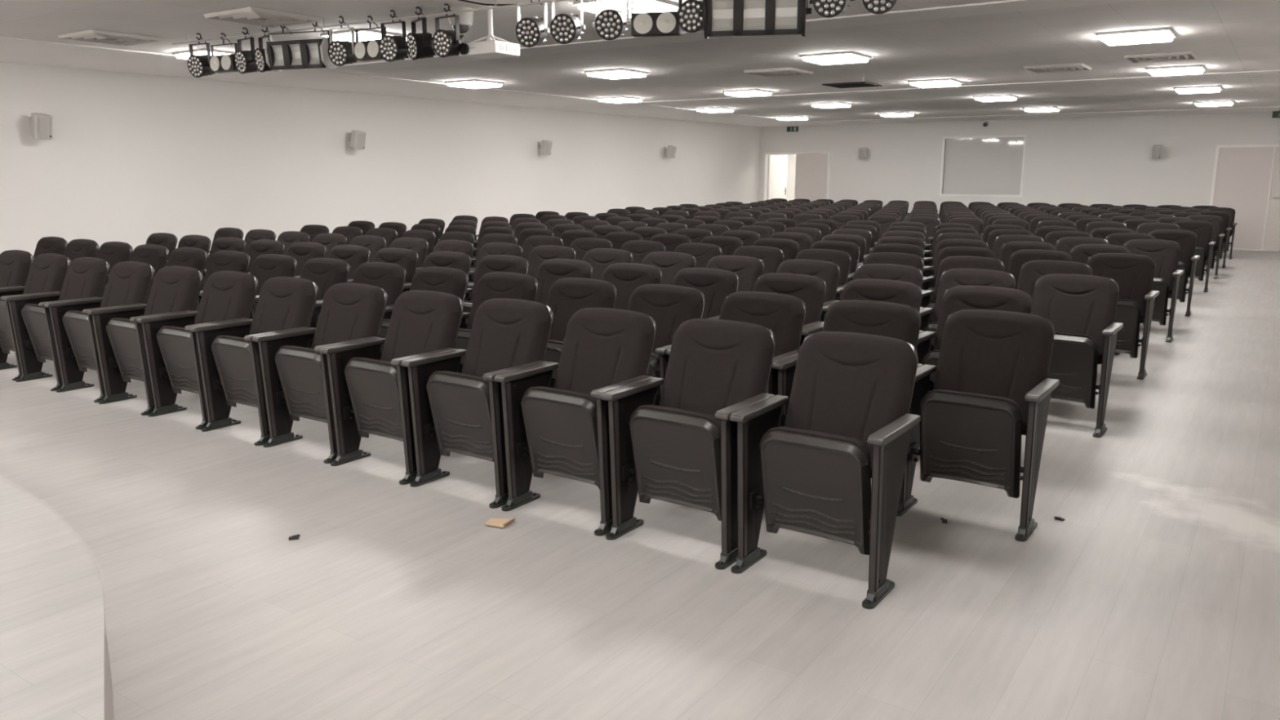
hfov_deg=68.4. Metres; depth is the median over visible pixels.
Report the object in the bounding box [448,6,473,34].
dome camera
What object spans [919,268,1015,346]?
chair
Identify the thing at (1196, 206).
chair
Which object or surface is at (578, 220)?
chair
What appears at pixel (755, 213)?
chair
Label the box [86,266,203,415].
chair
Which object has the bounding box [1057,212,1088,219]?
chair
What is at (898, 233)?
chair
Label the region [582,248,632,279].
chair
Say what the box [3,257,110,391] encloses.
chair
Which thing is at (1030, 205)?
chair
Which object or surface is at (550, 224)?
chair
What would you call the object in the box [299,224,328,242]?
chair
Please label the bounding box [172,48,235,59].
ceiling light
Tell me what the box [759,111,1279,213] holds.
wall
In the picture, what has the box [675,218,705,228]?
chair
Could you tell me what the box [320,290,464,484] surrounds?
chair
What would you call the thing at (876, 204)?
chair
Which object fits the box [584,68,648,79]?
ceiling light
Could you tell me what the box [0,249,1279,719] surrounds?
floor
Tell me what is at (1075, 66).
ceiling vent
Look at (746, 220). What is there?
chair
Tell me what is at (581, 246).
chair
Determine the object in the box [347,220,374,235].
chair
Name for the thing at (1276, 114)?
exit sign
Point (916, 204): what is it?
chair
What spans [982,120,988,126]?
dome camera
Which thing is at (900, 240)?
chair
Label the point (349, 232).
chair
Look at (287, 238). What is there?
chair
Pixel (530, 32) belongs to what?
stage light
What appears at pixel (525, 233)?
chair
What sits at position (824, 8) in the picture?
stage light
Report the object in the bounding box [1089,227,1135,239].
chair
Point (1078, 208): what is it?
chair
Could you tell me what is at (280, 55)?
light
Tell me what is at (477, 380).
seat cushion
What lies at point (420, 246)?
chair
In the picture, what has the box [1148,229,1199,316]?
chair
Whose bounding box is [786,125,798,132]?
exit sign
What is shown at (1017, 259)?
chair
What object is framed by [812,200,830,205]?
chair
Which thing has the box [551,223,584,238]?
chair
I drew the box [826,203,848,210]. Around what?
chair
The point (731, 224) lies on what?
chair
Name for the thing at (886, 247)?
chair
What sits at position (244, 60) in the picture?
stage light
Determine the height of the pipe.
0.072 m
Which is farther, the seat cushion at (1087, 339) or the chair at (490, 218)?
the chair at (490, 218)
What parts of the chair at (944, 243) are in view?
armrest, backrest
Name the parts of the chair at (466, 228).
backrest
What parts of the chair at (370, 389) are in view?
armrest, backrest, armrest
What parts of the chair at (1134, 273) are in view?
backrest, armrest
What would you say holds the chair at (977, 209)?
on the floor
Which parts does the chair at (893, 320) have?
armrest, backrest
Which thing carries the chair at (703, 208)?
on the floor
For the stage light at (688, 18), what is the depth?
5.55 m
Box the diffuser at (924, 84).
[910,80,960,88]
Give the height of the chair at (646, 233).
0.884 m
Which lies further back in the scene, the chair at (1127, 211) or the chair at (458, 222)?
the chair at (1127, 211)
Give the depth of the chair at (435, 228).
11.49 m
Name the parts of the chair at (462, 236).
backrest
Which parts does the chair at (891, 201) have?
backrest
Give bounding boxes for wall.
[0,62,760,255]
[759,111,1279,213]
[772,154,795,200]
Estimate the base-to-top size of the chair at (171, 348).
0.884 m
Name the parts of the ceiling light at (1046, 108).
light frame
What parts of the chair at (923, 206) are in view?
backrest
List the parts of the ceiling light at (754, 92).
light frame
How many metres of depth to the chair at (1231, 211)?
16.81 m
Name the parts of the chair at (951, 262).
armrest, backrest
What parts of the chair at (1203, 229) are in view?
backrest, armrest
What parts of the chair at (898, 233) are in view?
backrest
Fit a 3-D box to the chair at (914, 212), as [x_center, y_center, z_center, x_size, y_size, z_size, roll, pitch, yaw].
[4.495,-1.947,15.207,0.590,0.884,0.529,8,14,34]
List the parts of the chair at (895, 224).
backrest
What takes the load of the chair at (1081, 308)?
on the floor
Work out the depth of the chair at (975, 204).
19.31 m
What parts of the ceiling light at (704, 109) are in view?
light frame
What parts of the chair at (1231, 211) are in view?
backrest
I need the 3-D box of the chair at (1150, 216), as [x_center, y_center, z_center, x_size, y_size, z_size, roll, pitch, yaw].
[7.727,-1.739,14.162,0.590,0.884,0.529,8,14,34]
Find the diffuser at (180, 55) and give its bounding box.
[176,51,229,59]
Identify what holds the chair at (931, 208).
on the floor
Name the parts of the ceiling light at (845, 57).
light frame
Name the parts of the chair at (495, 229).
backrest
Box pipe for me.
[172,0,571,44]
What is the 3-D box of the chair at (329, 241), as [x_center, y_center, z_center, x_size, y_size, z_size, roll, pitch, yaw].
[-3.330,-0.841,9.649,0.590,0.884,0.529,8,14,34]
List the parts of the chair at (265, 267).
backrest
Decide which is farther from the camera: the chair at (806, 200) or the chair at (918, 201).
the chair at (806, 200)
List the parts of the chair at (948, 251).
armrest, backrest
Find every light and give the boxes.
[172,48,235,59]
[186,33,214,77]
[234,27,259,74]
[254,26,272,72]
[264,22,336,71]
[320,28,407,42]
[328,16,356,66]
[378,9,408,62]
[406,6,435,60]
[432,3,465,57]
[444,79,504,88]
[515,0,549,47]
[549,0,585,44]
[573,0,679,17]
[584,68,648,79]
[592,0,631,40]
[595,96,644,103]
[675,0,703,32]
[694,107,735,112]
[698,0,811,39]
[722,88,773,97]
[774,115,809,120]
[800,51,871,65]
[808,0,855,17]
[809,102,852,108]
[862,0,897,14]
[879,112,915,117]
[907,78,963,88]
[973,94,1018,102]
[1022,106,1061,112]
[1096,27,1176,45]
[1146,64,1205,76]
[1173,85,1222,93]
[1194,100,1234,106]
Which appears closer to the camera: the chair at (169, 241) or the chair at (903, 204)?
the chair at (169, 241)
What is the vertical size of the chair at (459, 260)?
0.884 m
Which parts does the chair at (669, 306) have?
armrest, backrest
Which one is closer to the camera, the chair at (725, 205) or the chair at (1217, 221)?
the chair at (1217, 221)
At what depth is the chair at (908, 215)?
19.89 m
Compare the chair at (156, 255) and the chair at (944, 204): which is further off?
the chair at (944, 204)
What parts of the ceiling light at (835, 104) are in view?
light frame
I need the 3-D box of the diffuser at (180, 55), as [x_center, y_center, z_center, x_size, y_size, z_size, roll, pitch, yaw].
[-4.197,-2.990,9.272,0.500,0.054,0.500,8,14,34]
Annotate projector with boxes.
[458,3,519,59]
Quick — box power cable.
[457,0,515,5]
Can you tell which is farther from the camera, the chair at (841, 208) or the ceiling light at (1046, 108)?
the chair at (841, 208)
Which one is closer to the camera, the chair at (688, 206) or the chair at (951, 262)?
the chair at (951, 262)
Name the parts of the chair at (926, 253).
armrest, backrest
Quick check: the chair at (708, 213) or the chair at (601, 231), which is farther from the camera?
the chair at (708, 213)
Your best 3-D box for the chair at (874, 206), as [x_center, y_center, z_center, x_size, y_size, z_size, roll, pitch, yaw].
[4.362,-2.631,18.645,0.590,0.884,0.529,8,14,34]
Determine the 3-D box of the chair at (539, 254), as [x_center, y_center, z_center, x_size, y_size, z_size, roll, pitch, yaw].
[-0.874,-0.515,8.008,0.590,0.884,0.529,8,14,34]
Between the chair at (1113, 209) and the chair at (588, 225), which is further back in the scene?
the chair at (1113, 209)
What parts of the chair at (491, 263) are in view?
armrest, backrest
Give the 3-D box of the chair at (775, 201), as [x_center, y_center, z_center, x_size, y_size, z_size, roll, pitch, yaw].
[2.970,-3.262,21.817,0.590,0.884,0.529,8,14,34]
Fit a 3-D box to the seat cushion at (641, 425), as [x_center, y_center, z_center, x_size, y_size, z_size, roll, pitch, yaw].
[0.172,0.390,3.830,0.416,0.411,0.143,8,14,34]
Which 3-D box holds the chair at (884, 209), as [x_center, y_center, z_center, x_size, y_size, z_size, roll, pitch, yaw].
[4.284,-2.197,16.461,0.590,0.884,0.529,8,14,34]
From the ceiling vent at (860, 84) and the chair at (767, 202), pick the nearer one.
the ceiling vent at (860, 84)
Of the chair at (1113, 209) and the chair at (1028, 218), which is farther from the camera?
the chair at (1113, 209)
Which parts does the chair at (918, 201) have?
backrest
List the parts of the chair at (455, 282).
armrest, backrest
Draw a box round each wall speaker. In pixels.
[29,112,52,139]
[348,129,365,150]
[537,139,552,155]
[664,145,676,158]
[858,147,867,159]
[1151,145,1162,159]
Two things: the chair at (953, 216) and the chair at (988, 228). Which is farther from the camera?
the chair at (953, 216)
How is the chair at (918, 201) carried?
on the floor
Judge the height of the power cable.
0.060 m
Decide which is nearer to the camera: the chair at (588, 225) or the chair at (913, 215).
the chair at (588, 225)
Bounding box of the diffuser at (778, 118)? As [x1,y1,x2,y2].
[776,117,808,120]
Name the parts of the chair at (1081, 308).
backrest, armrest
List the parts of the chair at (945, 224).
backrest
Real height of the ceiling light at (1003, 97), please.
0.054 m
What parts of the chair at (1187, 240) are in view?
backrest, armrest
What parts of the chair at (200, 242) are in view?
backrest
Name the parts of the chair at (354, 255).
backrest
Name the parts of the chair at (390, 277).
armrest, backrest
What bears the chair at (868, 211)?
on the floor
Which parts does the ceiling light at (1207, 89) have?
light frame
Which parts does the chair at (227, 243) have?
backrest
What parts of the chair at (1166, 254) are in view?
backrest, armrest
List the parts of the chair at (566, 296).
backrest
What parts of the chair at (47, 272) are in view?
armrest, armrest, backrest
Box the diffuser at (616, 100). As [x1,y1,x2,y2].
[598,97,641,103]
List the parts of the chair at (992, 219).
backrest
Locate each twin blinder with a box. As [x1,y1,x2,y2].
[208,33,238,73]
[353,15,386,61]
[631,0,681,37]
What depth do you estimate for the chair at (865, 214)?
15.85 m
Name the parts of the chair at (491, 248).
armrest, backrest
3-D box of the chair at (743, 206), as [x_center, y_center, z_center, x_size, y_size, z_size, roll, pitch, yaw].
[1.827,-2.524,18.105,0.590,0.884,0.529,8,14,34]
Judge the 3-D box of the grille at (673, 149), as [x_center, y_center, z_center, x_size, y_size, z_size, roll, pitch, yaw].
[0.730,-4.475,20.324,0.026,0.224,0.164,23,22,29]
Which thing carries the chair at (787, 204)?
on the floor
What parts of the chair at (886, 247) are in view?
armrest, backrest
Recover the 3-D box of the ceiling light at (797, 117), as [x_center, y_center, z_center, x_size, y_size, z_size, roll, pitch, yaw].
[3.224,-5.113,19.943,0.540,0.054,0.540,8,14,34]
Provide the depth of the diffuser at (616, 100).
14.72 m
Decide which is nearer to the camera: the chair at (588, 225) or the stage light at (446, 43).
the stage light at (446, 43)
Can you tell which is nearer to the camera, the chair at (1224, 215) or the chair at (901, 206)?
the chair at (1224, 215)
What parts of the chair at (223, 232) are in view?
backrest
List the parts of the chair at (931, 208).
backrest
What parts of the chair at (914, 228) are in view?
backrest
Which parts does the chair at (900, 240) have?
backrest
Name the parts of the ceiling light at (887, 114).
light frame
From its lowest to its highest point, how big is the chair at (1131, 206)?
0.884 m
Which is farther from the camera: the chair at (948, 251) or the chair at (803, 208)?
the chair at (803, 208)
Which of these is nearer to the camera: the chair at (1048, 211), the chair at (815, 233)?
the chair at (815, 233)
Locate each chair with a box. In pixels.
[0,249,34,365]
[0,253,71,380]
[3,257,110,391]
[33,236,67,257]
[44,261,155,402]
[63,239,98,261]
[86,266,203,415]
[96,241,133,275]
[100,244,168,305]
[135,271,258,429]
[143,247,208,314]
[146,232,177,261]
[165,235,211,266]
[189,276,318,445]
[194,250,250,322]
[199,253,297,331]
[200,236,246,288]
[204,227,244,268]
[204,239,284,273]
[208,229,275,256]
[251,257,350,318]
[251,283,387,463]
[276,231,310,255]
[286,241,326,276]
[294,244,370,280]
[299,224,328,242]
[309,262,406,340]
[312,233,346,257]
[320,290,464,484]
[332,226,362,244]
[346,248,418,284]
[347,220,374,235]
[350,235,386,262]
[365,227,397,248]
[378,222,406,238]
[378,266,469,351]
[390,237,428,268]
[400,297,553,508]
[401,251,471,293]
[402,229,435,256]
[410,223,440,247]
[415,240,474,272]
[418,218,444,239]
[426,231,475,257]
[432,225,475,251]
[437,219,477,242]
[452,215,477,224]
[454,271,538,364]
[462,254,528,324]
[467,242,523,297]
[469,233,517,279]
[471,226,514,266]
[473,221,511,255]
[475,216,508,246]
[493,307,657,535]
[509,213,535,226]
[511,217,540,235]
[513,222,546,239]
[517,228,554,248]
[521,235,563,262]
[527,245,575,278]
[535,211,559,220]
[535,258,592,305]
[539,214,566,224]
[544,277,617,378]
[545,218,574,230]
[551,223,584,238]
[560,230,596,247]
[564,212,588,220]
[569,237,612,260]
[572,215,599,225]
[580,219,610,231]
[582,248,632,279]
[591,225,624,239]
[595,213,619,220]
[600,318,775,569]
[601,262,662,310]
[604,216,632,226]
[604,231,642,249]
[606,208,630,217]
[616,221,648,232]
[620,240,665,263]
[625,206,644,213]
[626,213,651,222]
[626,284,705,395]
[631,226,666,240]
[634,208,658,217]
[639,217,668,226]
[641,251,696,284]
[650,233,690,252]
[652,207,672,217]
[654,222,687,234]
[657,214,684,222]
[663,209,688,218]
[666,205,686,210]
[666,291,805,395]
[671,267,738,319]
[673,243,721,267]
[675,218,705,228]
[675,228,711,243]
[679,204,697,208]
[679,208,702,218]
[693,206,714,211]
[693,210,719,218]
[693,215,720,224]
[695,223,729,235]
[699,235,742,255]
[704,204,724,208]
[706,255,764,292]
[709,208,732,220]
[712,220,744,230]
[715,203,734,207]
[720,206,742,212]
[720,230,759,246]
[724,201,742,205]
[724,211,752,220]
[728,217,757,226]
[729,331,920,608]
[732,204,751,209]
[732,245,784,274]
[738,225,774,239]
[739,209,762,220]
[741,203,760,208]
[749,207,772,213]
[750,202,768,205]
[752,221,786,233]
[752,238,799,261]
[753,272,826,349]
[757,200,775,204]
[757,212,786,222]
[759,205,780,210]
[765,200,782,203]
[765,217,796,228]
[767,204,786,208]
[769,231,811,252]
[770,198,787,202]
[770,210,795,218]
[772,299,922,415]
[775,202,794,207]
[776,259,839,321]
[778,208,802,214]
[782,201,800,205]
[783,226,821,247]
[786,206,808,213]
[787,200,805,204]
[792,213,822,224]
[794,199,810,203]
[794,204,815,211]
[794,248,850,300]
[795,222,830,240]
[800,203,821,208]
[801,211,828,219]
[801,279,924,338]
[805,219,837,234]
[806,201,826,207]
[809,208,834,219]
[809,240,859,275]
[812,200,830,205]
[816,199,833,204]
[816,206,839,214]
[821,234,866,264]
[822,204,844,212]
[822,263,924,321]
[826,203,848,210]
[829,214,859,229]
[831,202,852,208]
[831,228,871,256]
[835,212,863,220]
[835,252,924,300]
[836,200,855,206]
[839,224,876,248]
[840,200,857,204]
[841,209,867,220]
[846,207,871,220]
[846,220,880,243]
[846,243,925,283]
[850,205,874,216]
[855,204,876,213]
[856,236,925,269]
[859,202,879,211]
[862,201,881,209]
[862,230,926,262]
[863,200,883,207]
[867,215,899,240]
[868,226,926,254]
[871,213,900,222]
[874,222,926,245]
[875,210,902,222]
[878,208,903,222]
[880,206,905,222]
[883,204,906,219]
[886,203,907,217]
[887,201,908,213]
[888,200,909,204]
[896,309,1059,542]
[903,204,937,221]
[904,204,937,218]
[905,207,937,222]
[906,200,934,214]
[906,202,936,217]
[906,216,940,249]
[907,213,939,219]
[909,208,937,215]
[910,211,938,216]
[916,285,1032,444]
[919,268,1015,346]
[920,246,995,300]
[920,256,1004,319]
[922,239,988,286]
[923,232,982,274]
[924,222,973,257]
[924,227,977,264]
[938,201,961,217]
[938,202,964,219]
[938,204,966,222]
[939,205,968,223]
[940,207,970,223]
[942,209,973,223]
[944,212,976,222]
[946,214,978,222]
[948,217,983,235]
[968,201,991,209]
[970,203,994,211]
[972,204,997,213]
[974,206,1000,216]
[977,208,1005,218]
[979,210,1009,222]
[981,215,1021,236]
[982,213,1015,233]
[982,224,1024,243]
[986,229,1033,250]
[991,218,1028,231]
[992,234,1044,259]
[996,202,1019,208]
[999,241,1056,272]
[1000,204,1024,209]
[1004,205,1029,212]
[1007,249,1072,288]
[1008,207,1035,213]
[1013,208,1042,216]
[1017,211,1048,219]
[1017,260,1092,300]
[1023,213,1057,231]
[1026,202,1049,208]
[1028,216,1065,235]
[1031,204,1056,209]
[1031,273,1123,437]
[1034,226,1078,239]
[1036,205,1062,212]
[1036,219,1075,228]
[1043,208,1070,214]
[1044,231,1093,246]
[1049,209,1079,216]
[1055,236,1109,254]
[1057,203,1080,208]
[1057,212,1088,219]
[1064,204,1088,209]
[1065,214,1099,222]
[1070,244,1130,355]
[1071,206,1098,211]
[1075,217,1111,231]
[1079,208,1106,213]
[1084,221,1127,233]
[1086,253,1159,379]
[1088,210,1118,216]
[1089,204,1113,208]
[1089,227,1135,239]
[1097,205,1123,209]
[1098,213,1131,219]
[1105,232,1155,325]
[1106,207,1133,212]
[1110,215,1144,222]
[1116,208,1145,214]
[1122,204,1147,208]
[1122,218,1160,233]
[1123,239,1183,342]
[1128,211,1159,217]
[1133,206,1159,209]
[1136,222,1180,234]
[1141,213,1175,220]
[1143,208,1171,212]
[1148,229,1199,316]
[1155,217,1192,284]
[1156,204,1180,208]
[1156,209,1186,214]
[1168,206,1195,210]
[1170,212,1202,217]
[1172,220,1215,292]
[1182,208,1210,213]
[1186,214,1225,279]
[1191,205,1217,208]
[1197,210,1231,267]
[1206,207,1237,259]
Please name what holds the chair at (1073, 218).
on the floor
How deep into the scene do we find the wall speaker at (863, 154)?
22.34 m
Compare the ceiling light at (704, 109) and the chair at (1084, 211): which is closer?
the chair at (1084, 211)
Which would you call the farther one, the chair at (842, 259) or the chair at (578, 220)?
the chair at (578, 220)
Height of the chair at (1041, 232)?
0.884 m
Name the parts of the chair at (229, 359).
armrest, armrest, backrest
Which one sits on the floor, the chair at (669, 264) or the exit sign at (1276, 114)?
the chair at (669, 264)
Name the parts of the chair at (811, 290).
backrest, armrest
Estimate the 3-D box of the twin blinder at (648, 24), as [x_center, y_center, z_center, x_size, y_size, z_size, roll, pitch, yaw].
[0.099,-2.130,5.713,0.312,0.308,0.105,3,12,14]
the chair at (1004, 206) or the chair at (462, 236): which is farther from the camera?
the chair at (1004, 206)
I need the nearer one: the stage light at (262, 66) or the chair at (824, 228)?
the stage light at (262, 66)
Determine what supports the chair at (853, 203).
on the floor
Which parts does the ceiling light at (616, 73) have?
light frame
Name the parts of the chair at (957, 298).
armrest, backrest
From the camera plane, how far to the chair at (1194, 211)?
16.35 m
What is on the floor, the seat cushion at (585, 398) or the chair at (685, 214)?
the chair at (685, 214)
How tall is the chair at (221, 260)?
0.884 m
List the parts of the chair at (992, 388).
armrest, backrest, armrest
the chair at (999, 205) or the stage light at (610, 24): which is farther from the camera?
the chair at (999, 205)
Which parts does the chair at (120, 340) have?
armrest, armrest, backrest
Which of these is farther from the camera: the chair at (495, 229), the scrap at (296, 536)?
the chair at (495, 229)
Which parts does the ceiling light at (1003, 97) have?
light frame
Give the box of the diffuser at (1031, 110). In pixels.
[1024,108,1059,112]
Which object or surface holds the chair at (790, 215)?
on the floor
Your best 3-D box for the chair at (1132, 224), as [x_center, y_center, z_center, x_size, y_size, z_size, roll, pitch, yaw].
[6.659,-1.435,12.632,0.590,0.884,0.529,8,13,33]
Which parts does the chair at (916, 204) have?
backrest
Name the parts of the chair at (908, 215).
backrest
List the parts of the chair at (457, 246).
backrest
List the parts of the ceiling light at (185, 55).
light frame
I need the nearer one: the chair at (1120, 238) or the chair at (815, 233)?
the chair at (1120, 238)
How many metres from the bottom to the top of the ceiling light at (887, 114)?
0.054 m
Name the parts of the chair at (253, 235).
backrest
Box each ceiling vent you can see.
[57,29,163,46]
[203,6,321,27]
[744,66,813,77]
[822,81,882,88]
[1023,62,1092,73]
[1123,50,1197,63]
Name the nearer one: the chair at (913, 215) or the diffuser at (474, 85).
the diffuser at (474, 85)
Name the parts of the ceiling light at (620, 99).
light frame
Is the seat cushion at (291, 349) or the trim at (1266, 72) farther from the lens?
the trim at (1266, 72)
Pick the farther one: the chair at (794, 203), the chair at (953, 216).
the chair at (794, 203)
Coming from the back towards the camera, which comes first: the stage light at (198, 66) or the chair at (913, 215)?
the chair at (913, 215)
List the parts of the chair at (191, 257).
backrest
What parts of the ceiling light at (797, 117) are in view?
light frame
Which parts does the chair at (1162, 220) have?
backrest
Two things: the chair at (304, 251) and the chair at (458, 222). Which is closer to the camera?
the chair at (304, 251)
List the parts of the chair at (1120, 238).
backrest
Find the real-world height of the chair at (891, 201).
0.884 m
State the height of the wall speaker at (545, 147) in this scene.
0.277 m
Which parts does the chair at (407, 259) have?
backrest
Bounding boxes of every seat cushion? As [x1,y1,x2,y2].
[25,303,43,307]
[66,310,87,315]
[110,318,134,323]
[160,325,190,332]
[215,335,249,342]
[279,345,319,354]
[348,357,396,368]
[431,370,488,386]
[458,328,471,332]
[526,386,596,406]
[548,339,564,345]
[634,404,720,432]
[651,352,659,363]
[764,426,871,487]
[924,389,1021,413]
[926,350,939,354]
[1054,332,1097,344]
[1117,298,1139,306]
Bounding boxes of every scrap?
[288,533,299,540]
[484,516,515,528]
[940,517,947,523]
[1053,515,1064,520]
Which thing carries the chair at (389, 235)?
on the floor
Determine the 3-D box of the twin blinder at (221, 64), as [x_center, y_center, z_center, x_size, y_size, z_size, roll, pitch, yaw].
[-3.437,-2.541,7.782,0.312,0.308,0.105,7,13,30]
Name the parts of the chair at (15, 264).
backrest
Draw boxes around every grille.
[36,116,51,138]
[355,133,365,149]
[545,142,551,155]
[671,147,676,158]
[859,149,865,159]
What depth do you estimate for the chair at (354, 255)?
8.06 m
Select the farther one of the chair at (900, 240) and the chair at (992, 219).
the chair at (992, 219)
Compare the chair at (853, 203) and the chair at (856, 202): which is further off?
the chair at (856, 202)
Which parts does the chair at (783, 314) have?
armrest, backrest, armrest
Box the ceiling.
[0,0,1279,121]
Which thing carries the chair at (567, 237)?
on the floor
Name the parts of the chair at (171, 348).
armrest, armrest, backrest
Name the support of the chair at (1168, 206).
on the floor
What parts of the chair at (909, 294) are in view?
armrest, backrest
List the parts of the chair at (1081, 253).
backrest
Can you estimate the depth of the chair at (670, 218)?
13.92 m
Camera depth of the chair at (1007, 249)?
8.58 m
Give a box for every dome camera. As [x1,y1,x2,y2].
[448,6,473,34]
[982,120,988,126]
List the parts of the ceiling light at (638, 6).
light frame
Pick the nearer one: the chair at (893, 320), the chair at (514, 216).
the chair at (893, 320)
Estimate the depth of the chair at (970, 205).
20.24 m
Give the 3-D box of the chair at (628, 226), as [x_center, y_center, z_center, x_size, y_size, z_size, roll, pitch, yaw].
[-0.229,-1.318,12.046,0.590,0.884,0.529,7,13,33]
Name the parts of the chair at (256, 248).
backrest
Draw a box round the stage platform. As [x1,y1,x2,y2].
[0,477,113,719]
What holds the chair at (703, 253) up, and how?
on the floor
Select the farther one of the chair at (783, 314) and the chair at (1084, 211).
the chair at (1084, 211)
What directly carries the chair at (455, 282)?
on the floor
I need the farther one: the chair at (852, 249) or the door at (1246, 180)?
the door at (1246, 180)
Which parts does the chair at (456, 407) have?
armrest, backrest, armrest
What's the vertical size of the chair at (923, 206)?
0.884 m
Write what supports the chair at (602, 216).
on the floor
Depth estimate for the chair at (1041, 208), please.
17.70 m
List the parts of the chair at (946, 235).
armrest, backrest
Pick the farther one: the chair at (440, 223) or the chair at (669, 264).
the chair at (440, 223)
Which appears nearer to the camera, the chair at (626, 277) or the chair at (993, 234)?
the chair at (626, 277)
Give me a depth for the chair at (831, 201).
22.12 m
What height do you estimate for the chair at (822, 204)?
0.884 m
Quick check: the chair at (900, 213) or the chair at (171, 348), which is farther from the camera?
the chair at (900, 213)
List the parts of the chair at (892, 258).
armrest, backrest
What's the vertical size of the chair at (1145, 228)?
0.884 m
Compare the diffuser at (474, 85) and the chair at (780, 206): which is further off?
the chair at (780, 206)
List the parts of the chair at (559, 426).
armrest, backrest, armrest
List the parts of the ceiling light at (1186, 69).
light frame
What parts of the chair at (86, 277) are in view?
armrest, armrest, backrest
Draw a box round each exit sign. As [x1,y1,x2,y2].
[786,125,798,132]
[1271,111,1279,118]
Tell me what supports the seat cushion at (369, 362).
on the chair at (370, 389)
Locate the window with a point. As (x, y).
(987, 166)
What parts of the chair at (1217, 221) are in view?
backrest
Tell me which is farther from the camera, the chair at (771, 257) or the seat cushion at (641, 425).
the chair at (771, 257)
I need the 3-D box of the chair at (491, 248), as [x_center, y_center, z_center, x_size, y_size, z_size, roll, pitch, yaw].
[-1.366,-0.580,8.335,0.590,0.884,0.529,8,14,34]
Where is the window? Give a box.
[939,134,1026,197]
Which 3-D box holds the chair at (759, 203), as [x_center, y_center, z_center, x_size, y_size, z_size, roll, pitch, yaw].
[2.396,-2.892,19.954,0.590,0.884,0.529,8,14,34]
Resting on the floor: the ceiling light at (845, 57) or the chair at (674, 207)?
the chair at (674, 207)
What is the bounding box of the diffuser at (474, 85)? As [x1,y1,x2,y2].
[447,81,502,88]
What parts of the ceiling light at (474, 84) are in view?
light frame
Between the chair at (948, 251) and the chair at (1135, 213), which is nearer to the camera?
the chair at (948, 251)
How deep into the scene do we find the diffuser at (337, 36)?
7.81 m
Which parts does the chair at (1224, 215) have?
backrest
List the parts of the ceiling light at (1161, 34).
light frame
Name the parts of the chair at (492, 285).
armrest, backrest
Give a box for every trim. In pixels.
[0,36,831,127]
[304,0,1146,73]
[627,70,1279,104]
[808,106,1279,124]
[1228,248,1279,251]
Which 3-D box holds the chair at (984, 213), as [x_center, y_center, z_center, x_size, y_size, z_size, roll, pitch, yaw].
[5.760,-2.001,15.480,0.590,0.884,0.529,7,13,33]
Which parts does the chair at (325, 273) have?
backrest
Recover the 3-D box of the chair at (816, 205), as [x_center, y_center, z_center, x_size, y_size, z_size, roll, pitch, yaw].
[3.383,-2.762,19.305,0.590,0.884,0.529,8,14,34]
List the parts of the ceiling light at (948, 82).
light frame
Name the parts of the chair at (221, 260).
backrest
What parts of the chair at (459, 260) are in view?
armrest, backrest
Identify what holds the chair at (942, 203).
on the floor
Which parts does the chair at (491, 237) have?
backrest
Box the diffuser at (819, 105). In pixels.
[811,103,850,108]
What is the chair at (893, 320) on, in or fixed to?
on the floor
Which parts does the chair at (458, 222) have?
backrest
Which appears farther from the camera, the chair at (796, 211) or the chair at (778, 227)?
the chair at (796, 211)
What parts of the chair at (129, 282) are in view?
armrest, armrest, backrest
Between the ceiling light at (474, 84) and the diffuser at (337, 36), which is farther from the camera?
the ceiling light at (474, 84)
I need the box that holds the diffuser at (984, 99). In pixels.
[975,96,1016,102]
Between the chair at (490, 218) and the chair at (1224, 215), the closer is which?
the chair at (490, 218)
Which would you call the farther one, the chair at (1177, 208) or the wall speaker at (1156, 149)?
the wall speaker at (1156, 149)
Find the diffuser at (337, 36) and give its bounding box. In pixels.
[324,31,381,42]
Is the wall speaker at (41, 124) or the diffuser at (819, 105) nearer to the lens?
the wall speaker at (41, 124)
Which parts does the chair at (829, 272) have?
backrest, armrest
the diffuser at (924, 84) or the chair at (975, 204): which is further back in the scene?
the chair at (975, 204)
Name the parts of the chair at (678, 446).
armrest, backrest, armrest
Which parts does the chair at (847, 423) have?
armrest, backrest, armrest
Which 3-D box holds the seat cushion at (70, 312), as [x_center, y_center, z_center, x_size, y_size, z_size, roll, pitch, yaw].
[-3.756,-0.134,6.464,0.416,0.411,0.143,8,14,34]
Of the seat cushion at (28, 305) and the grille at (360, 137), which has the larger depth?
the grille at (360, 137)
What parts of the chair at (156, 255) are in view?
backrest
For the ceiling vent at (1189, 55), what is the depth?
9.38 m
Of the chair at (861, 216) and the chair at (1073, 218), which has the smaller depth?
the chair at (1073, 218)
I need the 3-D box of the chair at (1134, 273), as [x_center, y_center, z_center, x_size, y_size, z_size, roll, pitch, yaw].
[3.623,-0.360,7.230,0.590,0.884,0.529,8,13,33]
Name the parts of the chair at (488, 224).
backrest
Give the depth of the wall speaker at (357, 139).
13.49 m
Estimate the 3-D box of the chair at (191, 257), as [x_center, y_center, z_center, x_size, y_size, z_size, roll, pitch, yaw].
[-3.904,-0.472,7.794,0.590,0.884,0.529,8,14,34]
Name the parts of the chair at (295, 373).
armrest, armrest, backrest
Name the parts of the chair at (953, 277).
armrest, backrest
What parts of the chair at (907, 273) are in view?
armrest, backrest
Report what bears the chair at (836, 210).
on the floor
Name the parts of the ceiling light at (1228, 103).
light frame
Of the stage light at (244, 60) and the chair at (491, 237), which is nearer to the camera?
the stage light at (244, 60)
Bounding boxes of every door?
[763,151,830,201]
[1209,144,1279,249]
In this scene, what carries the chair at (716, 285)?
on the floor
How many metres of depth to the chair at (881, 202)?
21.47 m
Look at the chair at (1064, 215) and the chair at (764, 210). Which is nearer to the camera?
the chair at (1064, 215)
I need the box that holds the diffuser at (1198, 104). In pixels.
[1195,102,1232,106]
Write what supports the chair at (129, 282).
on the floor

